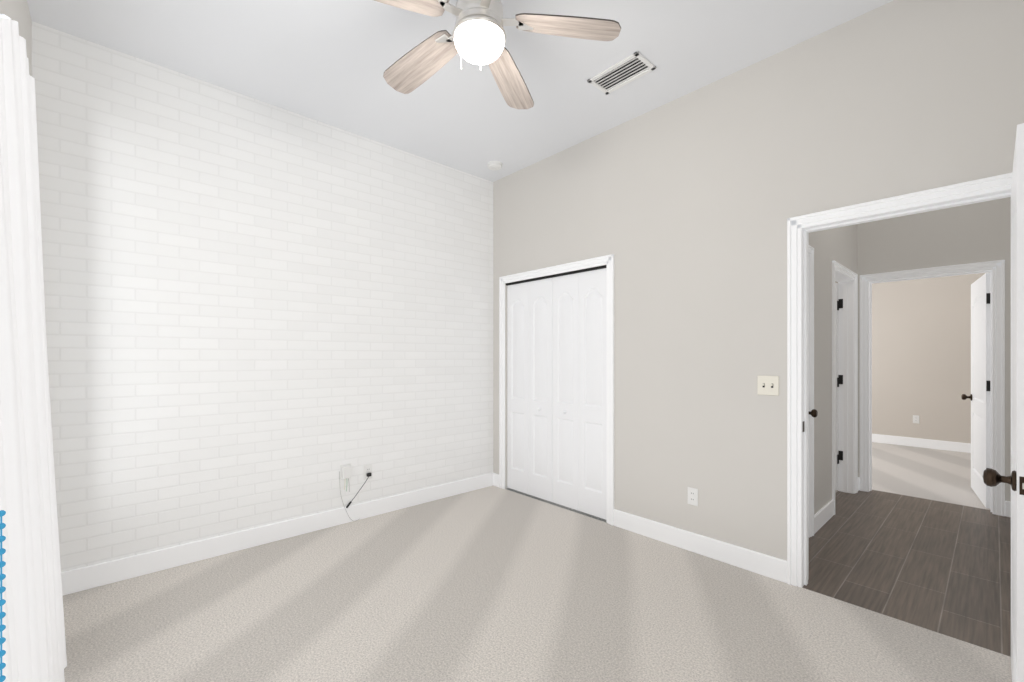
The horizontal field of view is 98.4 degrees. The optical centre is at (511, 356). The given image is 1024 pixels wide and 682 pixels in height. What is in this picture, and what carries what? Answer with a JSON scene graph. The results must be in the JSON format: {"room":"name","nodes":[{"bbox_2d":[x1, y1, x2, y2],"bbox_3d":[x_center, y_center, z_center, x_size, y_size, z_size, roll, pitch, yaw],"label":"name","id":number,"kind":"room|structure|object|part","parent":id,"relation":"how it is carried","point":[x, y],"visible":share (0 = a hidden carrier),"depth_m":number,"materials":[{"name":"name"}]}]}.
{"room":"empty bedroom","nodes":[
{"label":"empty bedroom","id":0,"kind":"room"},
{"bbox_2d":[0,0,31,75],"bbox_3d":[-1.263,-0.240,0.847,0.120,3.100,3.970,0,0,-42],"label":"wall","id":1,"kind":"structure","parent":0,"point":[17,11],"depth_m":2.10,"materials":[{"name":"beige paint"}]},
{"bbox_2d":[0,14,66,681],"bbox_3d":[-1.313,0.075,1.121,0.176,2.440,2.640,0,0,-42],"label":"curtain","id":2,"kind":"object","parent":1,"relation":"hanging from","point":[32,639],"visible":1,"depth_m":1.35,"materials":[{"name":"white fabric"}]},
{"bbox_2d":[32,21,492,571],"bbox_3d":[-1.415,-0.240,3.480,3.450,3.100,0.120,0,0,-42],"label":"brick wall","id":3,"kind":"structure","parent":0,"point":[258,313],"depth_m":2.98,"materials":[{"name":"white brick"}]},
{"bbox_2d":[61,473,496,595],"bbox_3d":[-1.354,1.246,3.435,3.180,0.128,0.030,0,0,-42],"label":"baseboard","id":4,"kind":"structure","parent":3,"relation":"attached to","point":[118,570],"depth_m":3.01,"materials":[{"name":"white wood"}]},
{"bbox_2d":[339,463,358,520],"bbox_3d":[-1.280,1.073,3.488,0.152,0.451,0.051,0,0,-42],"label":"outlet box","id":5,"kind":"object","parent":3,"relation":"attached to","point":[345,471],"visible":0.98,"depth_m":3.46,"materials":[{"name":"white plastic"}]},
{"bbox_3d":[-1.312,0.998,3.463,0.012,0.086,0.009,0,0,-42],"label":"cord","id":6,"kind":"part","parent":5,"relation":"part of","materials":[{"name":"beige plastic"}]},
{"bbox_3d":[-1.287,1.010,3.485,0.010,0.110,0.010,0,0,-42],"label":"cord","id":7,"kind":"part","parent":5,"relation":"part of","materials":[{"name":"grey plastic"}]},
{"bbox_2d":[351,464,371,501],"bbox_3d":[-1.208,1.019,3.557,0.193,0.274,0.047,0,0,-42],"label":"outlet","id":8,"kind":"object","parent":3,"relation":"attached to","point":[367,471],"visible":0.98,"depth_m":3.60,"materials":[{"name":"white plastic"}]},
{"bbox_3d":[-1.218,1.058,3.538,0.154,0.198,0.033,0,0,-42],"label":"cord","id":9,"kind":"part","parent":8,"relation":"part of","materials":[{"name":"black plastic"}]},
{"bbox_2d":[27,0,892,181],"bbox_3d":[2.644,-1.840,3.332,9.240,0.100,5.820,0,0,-42],"label":"ceiling","id":10,"kind":"structure","parent":0,"point":[329,62],"depth_m":2.62,"materials":[{"name":"paint"}]},
{"bbox_2d":[487,161,502,170],"bbox_3d":[-0.160,-1.770,4.100,0.144,0.040,0.144,0,0,-42],"label":"smoke detector","id":11,"kind":"object","parent":10,"relation":"attached to","point":[494,165],"visible":1,"depth_m":4.07,"materials":[{"name":"white plastic"}]},
{"bbox_2d":[374,0,620,108],"bbox_3d":[-0.184,-1.562,1.994,1.202,0.457,1.208,0,0,-42],"label":"ceiling fan","id":12,"kind":"object","parent":10,"relation":"hanging from","point":[477,36],"visible":1,"depth_m":2.00,"materials":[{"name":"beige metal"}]},
{"bbox_3d":[-0.475,-1.485,1.772,0.469,0.083,0.166,0,0,-34],"label":"blade","id":13,"kind":"part","parent":12,"relation":"part of","materials":[{"name":"brown wood"}]},
{"bbox_3d":[-0.462,-1.485,2.240,0.469,0.083,0.166,0,0,38],"label":"blade","id":14,"kind":"part","parent":12,"relation":"part of","materials":[{"name":"brown wood"}]},
{"bbox_3d":[-0.147,-1.393,1.998,0.226,0.088,0.226,0,0,-42],"label":"globe","id":15,"kind":"part","parent":12,"relation":"part of","materials":[{"name":"white glass"}]},
{"bbox_3d":[-0.014,-1.485,2.372,0.166,0.083,0.469,0,0,20],"label":"blade","id":16,"kind":"part","parent":12,"relation":"part of","materials":[{"name":"brown wood"}]},
{"bbox_3d":[0.251,-1.485,1.987,0.469,0.083,0.166,0,0,2],"label":"blade","id":17,"kind":"part","parent":12,"relation":"part of","materials":[{"name":"brown wood"}]},
{"bbox_2d":[587,51,655,94],"bbox_3d":[0.688,-1.784,2.789,0.215,0.013,0.370,0,0,-42],"label":"ceiling vent","id":18,"kind":"object","parent":10,"relation":"in","point":[628,69],"visible":1,"depth_m":2.77,"materials":[{"name":"white plastic"}]},
{"bbox_2d":[63,486,1011,681],"bbox_3d":[-0.120,1.360,1.975,3.330,0.100,4.090,0,0,-42],"label":"floor","id":19,"kind":"structure","parent":0,"point":[492,584],"depth_m":2.22,"materials":[{"name":"beige carpet"}]},
{"bbox_2d":[507,442,989,521],"bbox_3d":[3.924,1.360,4.489,5.790,0.100,5.600,0,0,-42],"label":"floor","id":20,"kind":"structure","parent":0,"point":[934,474],"depth_m":4.92,"materials":[{"name":"beige carpet"}]},
{"bbox_2d":[493,0,1023,560],"bbox_3d":[1.153,-0.240,3.140,0.120,3.100,3.850,0,0,-42],"label":"wall","id":21,"kind":"structure","parent":0,"point":[685,208],"depth_m":2.77,"materials":[{"name":"beige paint"}]},
{"bbox_2d":[507,282,528,493],"bbox_3d":[0.065,0.294,4.294,0.030,2.008,0.298,0,0,-42],"label":"closet door leaf","id":22,"kind":"structure","parent":21,"relation":"in","point":[517,387],"depth_m":4.28,"materials":[{"name":"white wood"}]},
{"bbox_2d":[529,278,551,501],"bbox_3d":[0.256,0.294,4.062,0.062,2.008,0.298,0,0,-42],"label":"closet door leaf","id":23,"kind":"structure","parent":21,"relation":"in","point":[540,388],"depth_m":4.06,"materials":[{"name":"white wood"}]},
{"bbox_2d":[499,254,613,525],"bbox_3d":[0.357,0.255,3.950,0.081,2.110,1.350,0,0,-42],"label":"trim","id":24,"kind":"structure","parent":21,"relation":"attached to","point":[606,262],"depth_m":3.55,"materials":[{"name":"white wood"}]},
{"bbox_2d":[552,273,578,510],"bbox_3d":[0.461,0.294,3.838,0.062,2.008,0.298,0,0,-42],"label":"closet door leaf","id":25,"kind":"structure","parent":21,"relation":"in","point":[565,390],"depth_m":3.84,"materials":[{"name":"white wood"}]},
{"bbox_2d":[579,268,605,519],"bbox_3d":[0.675,0.294,3.627,0.030,2.008,0.298,0,0,-42],"label":"closet door leaf","id":26,"kind":"structure","parent":21,"relation":"in","point":[592,392],"depth_m":3.62,"materials":[{"name":"white wood"}]},
{"bbox_2d":[688,487,697,505],"bbox_3d":[1.217,0.940,2.974,0.009,0.116,0.072,0,0,-42],"label":"outlet","id":27,"kind":"object","parent":21,"relation":"attached to","point":[692,496],"visible":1,"depth_m":2.97,"materials":[{"name":"white plastic"}]},
{"bbox_2d":[614,509,786,582],"bbox_3d":[1.194,1.246,2.994,0.016,0.128,1.190,0,0,-42],"label":"baseboard","id":28,"kind":"structure","parent":21,"relation":"attached to","point":[772,567],"depth_m":2.89,"materials":[{"name":"white wood"}]},
{"bbox_2d":[757,375,778,395],"bbox_3d":[1.524,0.170,2.632,0.017,0.116,0.116,0,0,-42],"label":"switch plate","id":29,"kind":"object","parent":21,"relation":"attached to","point":[767,385],"visible":1,"depth_m":2.63,"materials":[{"name":"white plastic"}]},
{"bbox_2d":[787,173,1011,587],"bbox_3d":[1.970,0.255,2.247,0.162,2.110,0.960,0,0,-42],"label":"trim","id":30,"kind":"structure","parent":21,"relation":"attached to","point":[800,228],"depth_m":2.51,"materials":[{"name":"white wood"}]},
{"bbox_2d":[983,123,1023,681],"bbox_3d":[1.880,0.288,1.633,0.821,2.020,0.183,0,0,-42],"label":"room door","id":31,"kind":"structure","parent":21,"relation":"in","point":[993,478],"depth_m":1.37,"materials":[{"name":"white wood"}]},
{"bbox_2d":[809,224,856,514],"bbox_3d":[2.471,-0.240,3.580,2.420,3.100,0.120,0,0,-42],"label":"wall","id":32,"kind":"structure","parent":0,"point":[838,245],"depth_m":3.51,"materials":[{"name":"paint"}]},
{"bbox_2d":[809,245,813,537],"bbox_3d":[1.895,0.255,3.039,0.740,2.110,0.141,0,0,-42],"label":"door","id":33,"kind":"structure","parent":32,"relation":"attached to","point":[811,391],"depth_m":3.21,"materials":[{"name":"white wood"}]},
{"bbox_2d":[809,409,817,417],"bbox_3d":[1.941,0.288,2.990,0.594,2.020,0.109,0,0,-42],"label":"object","id":34,"kind":"structure","parent":32,"relation":"in","point":[813,413],"depth_m":3.10,"materials":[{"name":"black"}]},
{"bbox_2d":[814,499,833,533],"bbox_3d":[2.436,1.246,3.456,0.620,0.128,0.016,0,0,-42],"label":"baseboard","id":35,"kind":"structure","parent":32,"relation":"attached to","point":[823,515],"depth_m":3.43,"materials":[{"name":"white wood"}]},
{"bbox_2d":[835,283,838,489],"bbox_3d":[2.925,0.288,4.582,0.183,2.020,0.761,0,0,-42],"label":"door","id":36,"kind":"structure","parent":32,"relation":"in","point":[836,386],"depth_m":4.30,"materials":[{"name":"white wood"}]},
{"bbox_2d":[832,260,857,514],"bbox_3d":[2.958,0.255,4.011,0.900,2.110,0.141,0,0,-42],"label":"door frame","id":37,"kind":"structure","parent":32,"relation":"attached to","point":[845,278],"depth_m":4.26,"materials":[{"name":"white wood"}]},
{"bbox_2d":[802,490,1010,656],"bbox_3d":[2.917,1.360,3.093,2.660,0.100,1.440,0,0,-42],"label":"floor","id":38,"kind":"structure","parent":0,"point":[943,568],"depth_m":2.80,"materials":[{"name":"brown tile"}]},
{"bbox_2d":[872,272,989,442],"bbox_3d":[6.116,-0.240,6.292,0.120,3.100,5.540,0,0,-42],"label":"wall","id":39,"kind":"structure","parent":0,"point":[921,348],"depth_m":6.39,"materials":[{"name":"paint"}]},
{"bbox_2d":[913,415,918,423],"bbox_3d":[5.893,0.910,6.441,0.009,0.116,0.072,0,0,-42],"label":"outlet","id":40,"kind":"object","parent":39,"relation":"attached to","point":[915,418],"visible":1,"depth_m":6.44,"materials":[{"name":"white plastic"}]},
{"bbox_2d":[872,434,970,452],"bbox_3d":[6.066,1.246,6.246,0.016,0.128,5.300,0,0,-42],"label":"baseboard","id":41,"kind":"structure","parent":39,"relation":"attached to","point":[929,443],"depth_m":6.37,"materials":[{"name":"white wood"}]},
{"bbox_2d":[857,197,1010,501],"bbox_3d":[3.854,-0.240,3.951,0.120,3.100,1.440,0,0,-42],"label":"wall","id":42,"kind":"structure","parent":0,"point":[972,233],"depth_m":3.89,"materials":[{"name":"paint"}]},
{"bbox_2d":[860,260,1004,515],"bbox_3d":[3.783,0.255,4.028,0.162,2.110,0.950,0,0,-42],"label":"trim","id":43,"kind":"structure","parent":42,"relation":"attached to","point":[996,269],"depth_m":3.73,"materials":[{"name":"white wood"}]},
{"bbox_2d":[961,273,989,508],"bbox_3d":[4.339,0.288,4.089,0.183,2.020,0.811,0,0,40],"label":"room door","id":44,"kind":"structure","parent":42,"relation":"in","point":[979,396],"depth_m":4.01,"materials":[{"name":"white wood"}]}
]}

